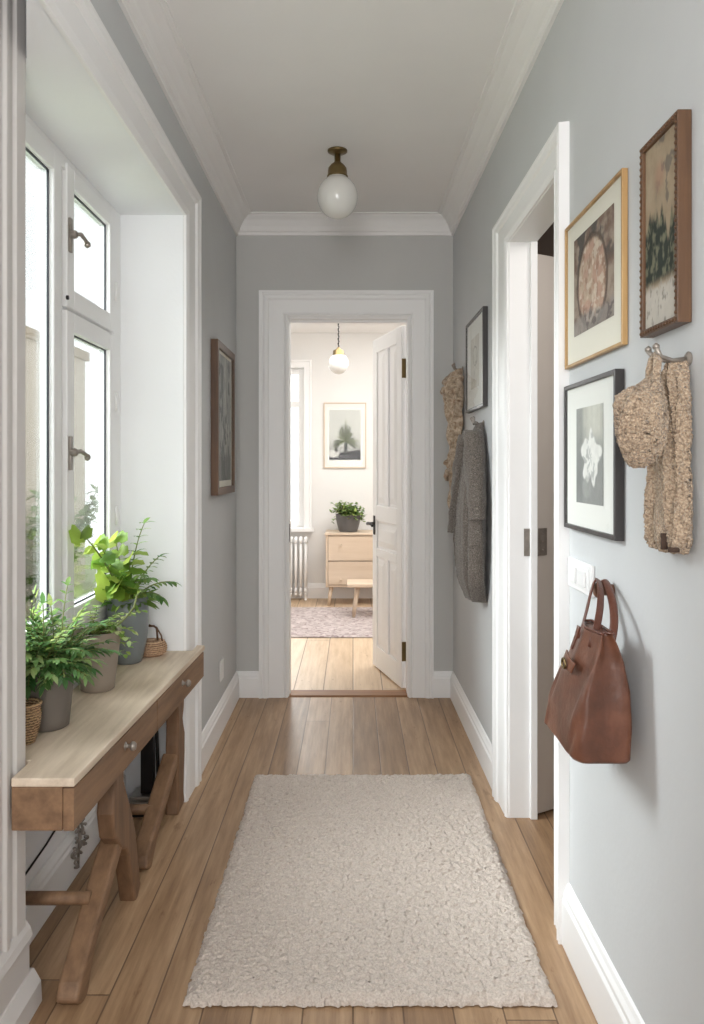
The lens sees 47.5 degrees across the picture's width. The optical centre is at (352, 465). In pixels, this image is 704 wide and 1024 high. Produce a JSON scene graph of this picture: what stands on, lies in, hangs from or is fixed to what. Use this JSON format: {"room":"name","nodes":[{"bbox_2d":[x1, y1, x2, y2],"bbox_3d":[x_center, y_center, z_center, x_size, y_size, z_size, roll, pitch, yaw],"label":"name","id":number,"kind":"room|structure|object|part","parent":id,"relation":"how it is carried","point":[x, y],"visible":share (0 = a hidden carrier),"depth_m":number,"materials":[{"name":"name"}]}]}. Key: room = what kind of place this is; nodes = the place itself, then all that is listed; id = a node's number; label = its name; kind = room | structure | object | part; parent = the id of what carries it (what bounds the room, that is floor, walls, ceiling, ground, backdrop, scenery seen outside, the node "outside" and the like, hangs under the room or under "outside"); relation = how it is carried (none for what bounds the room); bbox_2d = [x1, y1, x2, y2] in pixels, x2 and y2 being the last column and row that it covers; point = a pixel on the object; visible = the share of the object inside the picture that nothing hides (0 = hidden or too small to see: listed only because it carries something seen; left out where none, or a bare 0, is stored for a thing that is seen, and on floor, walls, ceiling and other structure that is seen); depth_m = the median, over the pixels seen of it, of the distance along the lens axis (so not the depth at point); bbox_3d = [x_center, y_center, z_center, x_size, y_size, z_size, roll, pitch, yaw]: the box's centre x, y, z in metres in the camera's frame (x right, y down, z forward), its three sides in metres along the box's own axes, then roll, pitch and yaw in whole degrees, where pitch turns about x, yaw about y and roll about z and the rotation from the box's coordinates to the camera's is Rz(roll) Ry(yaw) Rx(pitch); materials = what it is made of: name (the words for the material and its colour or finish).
{"room":"home hallway","nodes":[
{"label":"home hallway","id":0,"kind":"room"},
{"bbox_2d":[26,0,235,730],"bbox_3d":[-0.794,-0.050,1.472,0.292,2.665,6.144,0,0,0],"label":"wall","id":1,"kind":"structure","parent":0,"point":[218,235],"depth_m":3.61,"materials":[{"name":"grey paint"}]},
{"bbox_2d":[0,0,41,1023],"bbox_3d":[-0.773,-0.027,1.770,0.055,2.620,0.300,0,0,0],"label":"door frame","id":2,"kind":"structure","parent":1,"relation":"attached to","point":[20,985],"depth_m":1.84,"materials":[{"name":"white wood"}]},
{"bbox_2d":[26,771,125,944],"bbox_3d":[-0.875,1.211,2.477,0.020,0.144,1.142,0,0,0],"label":"baseboard","id":3,"kind":"structure","parent":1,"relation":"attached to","point":[57,873],"depth_m":2.37,"materials":[{"name":"white wood"}]},
{"bbox_2d":[71,818,88,868],"bbox_3d":[-0.859,1.148,2.518,0.016,0.211,0.140,0,0,0],"label":"ornament","id":4,"kind":"object","parent":1,"relation":"attached to","point":[76,851],"visible":0.77,"depth_m":2.50,"materials":[{"name":"metal"}]},
{"bbox_2d":[26,0,182,885],"bbox_3d":[-0.793,0.013,2.322,0.293,2.540,1.475,0,0,0],"label":"lining","id":5,"kind":"object","parent":1,"relation":"attached to","point":[62,99],"visible":0.41,"depth_m":3.05,"materials":[{"name":"white paint"}]},
{"bbox_2d":[26,831,54,874],"bbox_3d":[-0.882,1.041,2.326,0.006,0.141,0.791,0,0,0],"label":"cable","id":6,"kind":"object","parent":5,"relation":"attached to","point":[53,832],"visible":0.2,"depth_m":2.25,"materials":[{"name":"metal"}]},
{"bbox_2d":[26,114,119,645],"bbox_3d":[-0.879,-0.207,2.477,0.095,1.500,1.142,0,0,0],"label":"window","id":7,"kind":"structure","parent":5,"relation":"attached to","point":[73,232],"depth_m":2.46,"materials":[{"name":"glass"}]},
{"bbox_3d":[-0.904,-0.213,2.171,0.005,1.319,0.367,0,0,0],"label":"pane","id":8,"kind":"part","parent":7,"relation":"part of","materials":[{"name":"clear glass"}]},
{"bbox_3d":[-0.901,-0.213,2.171,0.044,1.443,0.491,0,0,0],"label":"sash","id":9,"kind":"part","parent":7,"relation":"part of","materials":[{"name":"white wood"}]},
{"bbox_3d":[-0.852,-0.040,2.505,0.035,0.105,0.090,0,0,25],"label":"handle","id":10,"kind":"part","parent":7,"relation":"part of","materials":[{"name":"metal"}]},
{"bbox_3d":[-0.852,-0.715,2.505,0.035,0.105,0.090,0,0,25],"label":"handle","id":11,"kind":"part","parent":7,"relation":"part of","materials":[{"name":"metal"}]},
{"bbox_3d":[-0.901,0.013,2.712,0.044,0.990,0.497,0,0,0],"label":"sash","id":12,"kind":"part","parent":7,"relation":"part of","materials":[{"name":"white wood"}]},
{"bbox_3d":[-0.904,0.013,2.712,0.005,0.866,0.373,0,0,0],"label":"pane","id":13,"kind":"part","parent":7,"relation":"part of","materials":[{"name":"clear glass"}]},
{"bbox_3d":[-0.901,-0.714,2.712,0.044,0.443,0.497,0,0,0],"label":"sash","id":14,"kind":"part","parent":7,"relation":"part of","materials":[{"name":"white wood"}]},
{"bbox_3d":[-0.904,-0.714,2.712,0.005,0.319,0.373,0,0,0],"label":"pane","id":15,"kind":"part","parent":7,"relation":"part of","materials":[{"name":"clear glass"}]},
{"bbox_2d":[38,0,201,801],"bbox_3d":[-0.633,0.093,2.422,0.030,2.380,1.704,0,0,0],"label":"window frame","id":16,"kind":"structure","parent":1,"relation":"in","point":[78,22],"depth_m":3.05,"materials":[{"name":"white wood"}]},
{"bbox_2d":[202,671,238,772],"bbox_3d":[-0.638,1.211,3.857,0.020,0.144,1.174,0,0,0],"label":"baseboard","id":17,"kind":"structure","parent":1,"relation":"attached to","point":[212,731],"depth_m":3.77,"materials":[{"name":"white wood"}]},
{"bbox_2d":[219,658,223,681],"bbox_3d":[-0.643,0.998,3.920,0.010,0.100,0.090,0,0,0],"label":"wall outlet","id":18,"kind":"object","parent":1,"relation":"attached to","point":[221,663],"visible":1,"depth_m":3.89,"materials":[{"name":"white plastic"}]},
{"bbox_2d":[211,339,234,495],"bbox_3d":[-0.630,-0.223,3.900,0.033,0.715,0.520,0,0,0],"label":"framed piece","id":19,"kind":"object","parent":1,"relation":"attached to","point":[222,358],"visible":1,"depth_m":3.84,"materials":[{"name":"brown wood"}]},
{"bbox_2d":[219,353,230,480],"bbox_3d":[-0.626,-0.230,3.900,0.001,0.600,0.400,0,0,0],"label":"art","id":20,"kind":"object","parent":19,"relation":"attached to","point":[224,365],"depth_m":3.90},
{"bbox_2d":[29,598,597,1023],"bbox_3d":[0.375,1.333,3.150,2.850,0.100,9.500,0,0,0],"label":"floor","id":21,"kind":"structure","parent":0,"point":[147,948],"depth_m":2.64,"materials":[{"name":"brown wood"}]},
{"bbox_2d":[11,645,204,1004],"bbox_3d":[-0.724,1.002,2.470,0.318,0.599,1.340,0,0,0],"label":"console table","id":22,"kind":"object","parent":21,"relation":"on","point":[74,768],"visible":0.96,"depth_m":2.16,"materials":[{"name":"brown wood"}]},
{"bbox_2d":[26,697,42,744],"bbox_3d":[-0.836,0.650,2.030,0.090,0.104,0.090,0,0,0],"label":"wicker basket","id":23,"kind":"object","parent":22,"relation":"on","point":[33,709],"visible":0.51,"depth_m":2.02,"materials":[{"name":"brown wicker"}]},
{"bbox_2d":[26,659,73,732],"bbox_3d":[-0.825,0.611,2.160,0.150,0.185,0.150,0,0,0],"label":"pot","id":24,"kind":"object","parent":22,"relation":"on","point":[56,705],"depth_m":2.11,"materials":[{"name":"beige ceramic"}]},
{"bbox_3d":[-0.770,1.118,2.070,0.181,0.033,0.034,0,0,0],"label":"rail","id":25,"kind":"part","parent":22,"relation":"part of","materials":[{"name":"brown wood"}]},
{"bbox_2d":[26,576,123,732],"bbox_3d":[-0.766,0.508,2.149,0.267,0.390,0.384,0,0,0],"label":"potted fern","id":26,"kind":"object","parent":22,"relation":"on","point":[53,662],"visible":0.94,"depth_m":2.11,"materials":[{"name":"green plant"}]},
{"bbox_3d":[-0.629,0.774,2.136,0.025,0.096,0.673,0,0,2],"label":"drawer","id":27,"kind":"part","parent":22,"relation":"part of","materials":[{"name":"brown wood"}]},
{"bbox_2d":[73,595,147,692],"bbox_3d":[-0.769,0.557,2.549,0.233,0.291,0.234,0,0,0],"label":"potted trailing plant","id":28,"kind":"object","parent":22,"relation":"on","point":[106,682],"visible":0.77,"depth_m":2.48,"materials":[{"name":"green plant"}]},
{"bbox_3d":[-0.805,0.611,2.520,0.148,0.185,0.148,0,0,0],"label":"pot","id":29,"kind":"part","parent":28,"relation":"part of","materials":[{"name":"beige ceramic"}]},
{"bbox_3d":[-0.666,1.055,2.286,0.048,0.492,0.278,0,0,0],"label":"leg","id":30,"kind":"part","parent":22,"relation":"part of","materials":[{"name":"brown wood"}]},
{"bbox_2d":[69,517,180,664],"bbox_3d":[-0.749,0.440,2.713,0.266,0.526,0.553,0,0,0],"label":"plant","id":31,"kind":"object","parent":22,"relation":"on","point":[120,590],"visible":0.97,"depth_m":2.79,"materials":[{"name":"green plant"}]},
{"bbox_3d":[-0.808,0.586,2.870,0.147,0.235,0.147,0,0,0],"label":"pot","id":32,"kind":"part","parent":31,"relation":"part of","materials":[{"name":"grey ceramic"}]},
{"bbox_3d":[-0.602,0.758,2.165,0.032,0.026,0.026,0,0,0],"label":"knob","id":33,"kind":"part","parent":22,"relation":"part of","materials":[{"name":"metal"}]},
{"bbox_3d":[-0.770,1.168,2.720,0.181,0.033,0.034,0,0,0],"label":"rail","id":34,"kind":"part","parent":22,"relation":"part of","materials":[{"name":"brown wood"}]},
{"bbox_2d":[143,624,166,656],"bbox_3d":[-0.752,0.645,2.975,0.120,0.114,0.121,0,0,0],"label":"rattan basket","id":35,"kind":"object","parent":22,"relation":"on","point":[155,647],"visible":0.67,"depth_m":2.94,"materials":[{"name":"brown wicker"}]},
{"bbox_3d":[-0.753,0.622,2.975,0.062,0.062,0.008,0,0,0],"label":"handle","id":36,"kind":"part","parent":35,"relation":"part of","materials":[{"name":"brown wicker"}]},
{"bbox_3d":[-0.742,0.623,2.974,0.077,0.071,0.016,0,0,0],"label":"handle","id":37,"kind":"part","parent":35,"relation":"part of","materials":[{"name":"brown wicker"}]},
{"bbox_3d":[-0.666,1.048,2.995,0.048,0.475,0.129,0,0,0],"label":"leg","id":38,"kind":"part","parent":22,"relation":"part of","materials":[{"name":"brown wood"}]},
{"bbox_3d":[-0.607,0.774,2.804,0.025,0.096,0.650,0,0,2],"label":"drawer","id":39,"kind":"part","parent":22,"relation":"part of","materials":[{"name":"brown wood"}]},
{"bbox_3d":[-0.581,0.758,2.790,0.032,0.026,0.026,0,0,0],"label":"knob","id":40,"kind":"part","parent":22,"relation":"part of","materials":[{"name":"metal"}]},
{"bbox_2d":[128,731,159,816],"bbox_3d":[-0.765,1.083,2.965,0.120,0.400,0.110,0,0,0],"label":"metal stand","id":41,"kind":"object","parent":21,"relation":"on","point":[141,795],"visible":0.31,"depth_m":2.95,"materials":[{"name":"metal"}]},
{"bbox_3d":[-0.748,1.046,2.965,0.069,0.325,0.036,0,0,0],"label":"post","id":42,"kind":"part","parent":41,"relation":"part of","materials":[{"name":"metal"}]},
{"bbox_2d":[291,536,307,599],"bbox_3d":[-0.663,0.980,7.670,0.459,0.606,0.128,0,0,0],"label":"radiator","id":43,"kind":"object","parent":21,"relation":"on","point":[296,537],"visible":0.34,"depth_m":7.62,"materials":[{"name":"white metal"}]},
{"bbox_2d":[291,607,372,636],"bbox_3d":[0.015,1.274,6.595,1.870,0.010,1.250,0,0,0],"label":"rug","id":44,"kind":"object","parent":21,"relation":"on","point":[305,621],"visible":0.38,"depth_m":6.49,"materials":[{"name":"fabric"}]},
{"bbox_2d":[347,579,372,616],"bbox_3d":[0.235,1.126,6.805,0.570,0.286,0.290,0,0,0],"label":"bench","id":45,"kind":"object","parent":44,"relation":"on","point":[357,584],"visible":0.47,"depth_m":6.70,"materials":[{"name":"brown wood"}]},
{"bbox_3d":[0.027,1.138,6.715,0.069,0.261,0.055,0,0,0],"label":"leg","id":46,"kind":"part","parent":45,"relation":"part of","materials":[{"name":"brown wood"}]},
{"bbox_2d":[325,530,372,605],"bbox_3d":[0.135,0.950,7.510,0.786,0.670,0.421,0,0,0],"label":"dresser","id":47,"kind":"object","parent":21,"relation":"on","point":[349,555],"visible":0.53,"depth_m":7.32,"materials":[{"name":"brown wood"}]},
{"bbox_3d":[-0.209,1.196,7.369,0.056,0.177,0.042,0,0,0],"label":"leg","id":48,"kind":"part","parent":47,"relation":"part of","materials":[{"name":"brown wood"}]},
{"bbox_2d":[329,500,365,531],"bbox_3d":[-0.044,0.469,7.497,0.361,0.292,0.416,0,0,0],"label":"potted plant","id":49,"kind":"object","parent":47,"relation":"on","point":[348,518],"visible":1,"depth_m":7.42,"materials":[{"name":"green plant"}]},
{"bbox_3d":[-0.045,0.532,7.500,0.238,0.165,0.238,0,0,0],"label":"pot","id":50,"kind":"part","parent":49,"relation":"part of","materials":[{"name":"grey ceramic"}]},
{"bbox_3d":[0.135,0.754,7.330,0.724,0.226,0.019,0,0,0],"label":"drawer","id":51,"kind":"part","parent":47,"relation":"part of","materials":[{"name":"brown wood"}]},
{"bbox_3d":[0.135,0.981,7.330,0.724,0.212,0.019,0,0,0],"label":"drawer","id":52,"kind":"part","parent":47,"relation":"part of","materials":[{"name":"brown wood"}]},
{"bbox_2d":[182,773,557,1007],"bbox_3d":[0.040,1.266,2.590,0.898,0.027,1.403,0,0,0],"label":"rug","id":53,"kind":"object","parent":21,"relation":"on","point":[337,890],"visible":1,"depth_m":2.28,"materials":[{"name":"fabric"}]},
{"bbox_2d":[291,333,386,582],"bbox_3d":[0.325,-0.004,7.920,2.750,2.574,0.300,0,0,0],"label":"wall","id":54,"kind":"structure","parent":0,"point":[355,385],"depth_m":7.77,"materials":[{"name":"white paint"}]},
{"bbox_2d":[291,360,313,531],"bbox_3d":[-0.690,-0.200,7.810,0.620,1.665,0.220,0,0,0],"label":"window","id":55,"kind":"structure","parent":54,"relation":"in","point":[304,404],"depth_m":7.75,"materials":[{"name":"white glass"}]},
{"bbox_3d":[-0.688,-0.177,7.890,0.425,1.560,0.060,0,0,0],"label":"frame","id":56,"kind":"part","parent":55,"relation":"part of","materials":[{"name":"white wood"}]},
{"bbox_2d":[291,583,372,597],"bbox_3d":[0.350,1.210,7.760,2.700,0.145,0.020,0,0,0],"label":"baseboard","id":57,"kind":"structure","parent":54,"relation":"attached to","point":[315,590],"depth_m":7.75,"materials":[{"name":"white wood"}]},
{"bbox_2d":[324,403,365,467],"bbox_3d":[-0.079,-0.296,7.760,0.413,0.635,0.019,0,0,0],"label":"framed photograph","id":58,"kind":"object","parent":54,"relation":"attached to","point":[344,423],"visible":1,"depth_m":7.76,"materials":[{"name":"white paper"}]},
{"bbox_2d":[329,410,360,459],"bbox_3d":[-0.079,-0.301,7.756,0.303,0.485,0.001,0,0,0],"label":"art","id":59,"kind":"object","parent":58,"relation":"attached to","point":[344,425],"depth_m":7.76},
{"bbox_2d":[166,0,515,211],"bbox_3d":[0.030,-1.432,1.472,1.940,0.100,6.144,0,0,0],"label":"ceiling","id":60,"kind":"structure","parent":0,"point":[398,85],"depth_m":2.90,"materials":[{"name":"white paint"}]},
{"bbox_2d":[317,146,357,218],"bbox_3d":[-0.068,-1.232,3.500,0.178,0.299,0.178,0,0,0],"label":"ceiling lamp","id":61,"kind":"object","parent":60,"relation":"attached to","point":[337,195],"visible":1,"depth_m":3.45,"materials":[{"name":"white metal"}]},
{"bbox_3d":[-0.068,-1.175,3.500,0.178,0.185,0.178,0,0,0],"label":"lamp shade","id":62,"kind":"part","parent":61,"relation":"part of","materials":[{"name":"white glass"}]},
{"bbox_2d":[236,236,452,670],"bbox_3d":[0.001,-0.050,4.502,1.398,2.665,0.115,0,0,0],"label":"wall","id":63,"kind":"structure","parent":0,"point":[262,262],"depth_m":4.44,"materials":[{"name":"grey paint"}]},
{"bbox_2d":[237,671,258,697],"bbox_3d":[-0.585,1.211,4.434,0.127,0.144,0.020,0,0,0],"label":"baseboard","id":64,"kind":"structure","parent":63,"relation":"attached to","point":[248,680],"depth_m":4.42,"materials":[{"name":"white wood"}]},
{"bbox_2d":[259,290,433,698],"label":"door frame","id":65,"kind":"structure","parent":63,"relation":"in","point":[275,306],"depth_m":4.43,"materials":[{"name":"white wood"}]},
{"bbox_2d":[289,690,406,696],"bbox_3d":[-0.026,1.279,4.502,0.670,0.008,0.125,0,0,0],"label":"trim","id":66,"kind":"structure","parent":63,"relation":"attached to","point":[294,693],"depth_m":4.48,"materials":[{"name":"brown wood"}]},
{"bbox_2d":[366,326,405,687],"bbox_3d":[0.197,0.234,4.847,0.102,2.075,0.597,0,0,-16],"label":"door","id":67,"kind":"structure","parent":63,"relation":"in","point":[388,524],"depth_m":4.78,"materials":[{"name":"wood"}]},
{"bbox_3d":[0.111,0.376,5.045,0.060,0.120,0.127,0,0,0],"label":"handle","id":68,"kind":"part","parent":67,"relation":"part of","materials":[{"name":"metal"}]},
{"bbox_3d":[0.176,-0.234,4.972,0.009,0.928,0.138,0,0,-15],"label":"panel","id":69,"kind":"part","parent":67,"relation":"part of","materials":[{"name":"white wood"}]},
{"bbox_3d":[0.176,0.854,4.972,0.009,0.533,0.138,0,0,-15],"label":"panel","id":70,"kind":"part","parent":67,"relation":"part of","materials":[{"name":"white wood"}]},
{"bbox_3d":[0.207,0.431,4.856,0.009,0.138,0.377,0,0,-15],"label":"panel","id":71,"kind":"part","parent":67,"relation":"part of","materials":[{"name":"white wood"}]},
{"bbox_3d":[0.238,-0.234,4.740,0.009,0.928,0.138,0,0,-15],"label":"panel","id":72,"kind":"part","parent":67,"relation":"part of","materials":[{"name":"white wood"}]},
{"bbox_3d":[0.238,0.854,4.740,0.009,0.533,0.138,0,0,-15],"label":"panel","id":73,"kind":"part","parent":67,"relation":"part of","materials":[{"name":"white wood"}]},
{"bbox_2d":[434,671,452,697],"bbox_3d":[0.500,1.211,4.434,0.113,0.144,0.020,0,0,0],"label":"baseboard","id":74,"kind":"structure","parent":63,"relation":"attached to","point":[441,678],"depth_m":4.42,"materials":[{"name":"white wood"}]},
{"bbox_2d":[291,323,405,332],"bbox_3d":[0.375,-1.341,6.314,2.850,0.100,3.511,0,0,0],"label":"ceiling","id":75,"kind":"structure","parent":0,"point":[295,327],"depth_m":7.46,"materials":[{"name":"white paint"}]},
{"bbox_2d":[328,323,348,373],"bbox_3d":[-0.112,-1.002,6.200,0.156,0.579,0.156,0,0,0],"label":"pendant lamp","id":76,"kind":"object","parent":75,"relation":"hanging from","point":[338,363],"visible":0.86,"depth_m":6.15,"materials":[{"name":"white glass"}]},
{"bbox_3d":[-0.112,-0.783,6.200,0.156,0.142,0.156,0,0,0],"label":"lamp shade","id":77,"kind":"part","parent":76,"relation":"part of","materials":[{"name":"white glass"}]},
{"bbox_3d":[-0.112,-1.086,6.200,0.015,0.375,0.019,0,0,33],"label":"chain","id":78,"kind":"part","parent":76,"relation":"part of","materials":[{"name":"metal"}]},
{"bbox_2d":[537,222,553,256],"bbox_3d":[1.199,0.083,2.600,1.073,2.400,2.000,0,0,0],"label":"wall","id":79,"kind":"structure","parent":0,"point":[546,242],"depth_m":3.55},
{"bbox_2d":[453,0,703,1023],"bbox_3d":[0.635,-0.050,1.472,0.096,2.665,6.145,0,0,-1],"label":"wall","id":80,"kind":"structure","parent":0,"point":[617,71],"depth_m":1.67,"materials":[{"name":"grey paint"}]},
{"bbox_2d":[117,0,563,235],"bbox_3d":[-0.015,-1.330,1.422,1.265,0.104,6.044,0,0,0],"label":"crown molding","id":81,"kind":"structure","parent":80,"relation":"attached to","point":[152,23],"depth_m":3.13,"materials":[{"name":"white paint"}]},
{"bbox_2d":[440,368,463,507],"bbox_3d":[0.501,-0.102,4.070,0.115,0.789,0.156,0,0,0],"label":"scarf","id":82,"kind":"object","parent":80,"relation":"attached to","point":[452,392],"visible":0.56,"depth_m":4.03,"materials":[{"name":"beige fabric"}]},
{"bbox_2d":[451,363,463,370],"bbox_3d":[0.532,-0.499,4.070,0.057,0.046,0.057,0,0,0],"label":"wall hook","id":83,"kind":"object","parent":80,"relation":"attached to","point":[453,364],"visible":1,"depth_m":4.05,"materials":[{"name":"metal"}]},
{"bbox_2d":[447,421,486,602],"bbox_3d":[0.505,0.190,3.466,0.126,0.769,0.459,0,0,-4],"label":"coat","id":84,"kind":"object","parent":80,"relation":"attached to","point":[467,514],"visible":1,"depth_m":3.33,"materials":[{"name":"grey fabric"}]},
{"bbox_2d":[450,672,491,788],"bbox_3d":[0.554,1.211,3.782,0.020,0.144,1.324,0,0,-1],"label":"baseboard","id":85,"kind":"structure","parent":80,"relation":"attached to","point":[480,742],"depth_m":3.65,"materials":[{"name":"white wood"}]},
{"bbox_2d":[466,306,487,412],"bbox_3d":[0.554,-0.463,3.604,0.021,0.421,0.480,0,0,-1],"label":"framed sketch","id":86,"kind":"object","parent":80,"relation":"attached to","point":[477,328],"visible":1,"depth_m":3.54,"materials":[{"name":"wood"}]},
{"bbox_2d":[471,333,478,389],"bbox_3d":[0.550,-0.468,3.604,0.001,0.231,0.220,0,0,-1],"label":"art","id":87,"kind":"object","parent":86,"relation":"attached to","point":[475,336],"depth_m":3.59,"materials":[{"name":"paper"}]},
{"bbox_2d":[470,416,484,425],"bbox_3d":[0.538,-0.190,3.460,0.058,0.049,0.062,0,0,0],"label":"wall hook","id":88,"kind":"object","parent":80,"relation":"attached to","point":[472,419],"visible":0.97,"depth_m":3.44,"materials":[{"name":"metal"}]},
{"bbox_2d":[492,121,568,943],"bbox_3d":[0.561,0.179,2.633,0.028,2.208,0.978,0,0,-1],"label":"door frame","id":89,"kind":"structure","parent":80,"relation":"in","point":[551,164],"depth_m":2.68,"materials":[{"name":"white wood"}]},
{"bbox_2d":[509,181,553,819],"bbox_3d":[0.622,0.226,2.583,0.108,2.115,0.699,0,0,0],"label":"door frame","id":90,"kind":"structure","parent":80,"relation":"attached to","point":[523,246],"depth_m":2.91,"materials":[{"name":"white wood"}]},
{"bbox_2d":[524,529,529,555],"bbox_3d":[0.633,0.278,2.913,0.021,0.100,0.003,0,0,0],"label":"hinge plate","id":91,"kind":"object","parent":90,"relation":"attached to","point":[526,531],"visible":1,"depth_m":2.91,"materials":[{"name":"metal"}]},
{"bbox_2d":[538,254,553,812],"bbox_3d":[0.958,0.248,3.081,0.666,2.050,0.095,0,0,-31],"label":"door","id":92,"kind":"structure","parent":80,"relation":"in","point":[545,263],"depth_m":2.94,"materials":[{"name":"wood"}]},
{"bbox_2d":[568,556,594,597],"bbox_3d":[0.573,0.273,1.983,0.016,0.076,0.218,0,0,-1],"label":"light switch","id":93,"kind":"object","parent":80,"relation":"attached to","point":[581,575],"visible":0.98,"depth_m":1.99,"materials":[{"name":"white plastic"}]},
{"bbox_2d":[564,369,623,540],"bbox_3d":[0.571,-0.024,1.919,0.021,0.370,0.401,0,0,-1],"label":"framed print","id":94,"kind":"object","parent":80,"relation":"attached to","point":[593,459],"visible":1,"depth_m":1.88,"materials":[{"name":"black wood"},{"name":"glass"},{"name":"printed paper"}]},
{"bbox_2d":[576,403,602,505],"bbox_3d":[0.566,-0.026,1.919,0.001,0.234,0.211,0,0,-1],"label":"art","id":95,"kind":"object","parent":94,"relation":"attached to","point":[589,416],"depth_m":1.92,"materials":[{"name":"paper"}]},
{"bbox_2d":[565,168,627,369],"bbox_3d":[0.575,-0.446,1.919,0.013,0.376,0.444,0,0,-1],"label":"framed print","id":96,"kind":"object","parent":80,"relation":"attached to","point":[596,240],"visible":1,"depth_m":1.87,"materials":[{"name":"light wood"},{"name":"glass"},{"name":"printed paper"}]},
{"bbox_2d":[574,203,613,336],"bbox_3d":[0.575,-0.457,1.919,0.001,0.248,0.308,0,0,-1],"label":"art","id":97,"kind":"object","parent":96,"relation":"attached to","point":[594,242],"depth_m":1.90,"materials":[{"name":"paper"}]},
{"bbox_2d":[562,883,644,1023],"bbox_3d":[0.589,1.200,0.274,0.020,0.166,3.747,0,0,-1],"label":"baseboard","id":98,"kind":"structure","parent":80,"relation":"attached to","point":[610,1002],"depth_m":1.88,"materials":[{"name":"white wood"}]},
{"bbox_2d":[593,583,614,597],"bbox_3d":[0.561,0.279,1.795,0.044,0.034,0.034,0,0,0],"label":"peg","id":99,"kind":"object","parent":80,"relation":"attached to","point":[595,585],"visible":0.38,"depth_m":1.79,"materials":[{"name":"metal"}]},
{"bbox_2d":[544,578,631,763],"bbox_3d":[0.505,0.422,1.718,0.135,0.343,0.260,0,0,0],"label":"leather bag","id":100,"kind":"object","parent":99,"relation":"hanging from","point":[588,710],"visible":1,"depth_m":1.60,"materials":[{"name":"brown leather"}]},
{"bbox_3d":[0.510,0.312,1.718,0.056,0.124,0.187,0,0,17],"label":"handle","id":101,"kind":"part","parent":100,"relation":"part of","materials":[{"name":"brown leather"}]},
{"bbox_3d":[0.541,0.306,1.713,0.041,0.103,0.192,0,0,10],"label":"handle","id":102,"kind":"part","parent":100,"relation":"part of","materials":[{"name":"brown leather"}]},
{"bbox_2d":[639,109,691,337],"bbox_3d":[0.572,-0.434,1.473,0.030,0.369,0.176,0,0,0],"label":"framed painting","id":103,"kind":"object","parent":80,"relation":"attached to","point":[665,164],"visible":1,"depth_m":1.44,"materials":[{"name":"brown wood"}]},
{"bbox_2d":[646,123,674,328],"bbox_3d":[0.567,-0.434,1.473,0.001,0.344,0.151,0,0,-1],"label":"art","id":104,"kind":"object","parent":103,"relation":"attached to","point":[660,148],"depth_m":1.47,"materials":[{"name":"paint"}]},
{"bbox_2d":[645,343,692,365],"bbox_3d":[0.551,-0.193,1.395,0.072,0.038,0.047,0,0,0],"label":"wall hook","id":105,"kind":"object","parent":80,"relation":"attached to","point":[656,347],"visible":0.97,"depth_m":1.39,"materials":[{"name":"metal"}]},
{"bbox_2d":[612,351,668,468],"bbox_3d":[0.491,-0.099,1.372,0.091,0.206,0.097,0,0,3],"label":"hat","id":106,"kind":"object","parent":105,"relation":"hanging from","point":[640,411],"visible":1,"depth_m":1.34,"materials":[{"name":"beige fabric"}]},
{"bbox_2d":[643,360,693,554],"bbox_3d":[0.559,-0.016,1.430,0.052,0.338,0.168,0,0,0],"label":"scarf","id":107,"kind":"object","parent":105,"relation":"hanging from","point":[668,500],"visible":0.85,"depth_m":1.38,"materials":[{"name":"beige fabric"}]}
]}

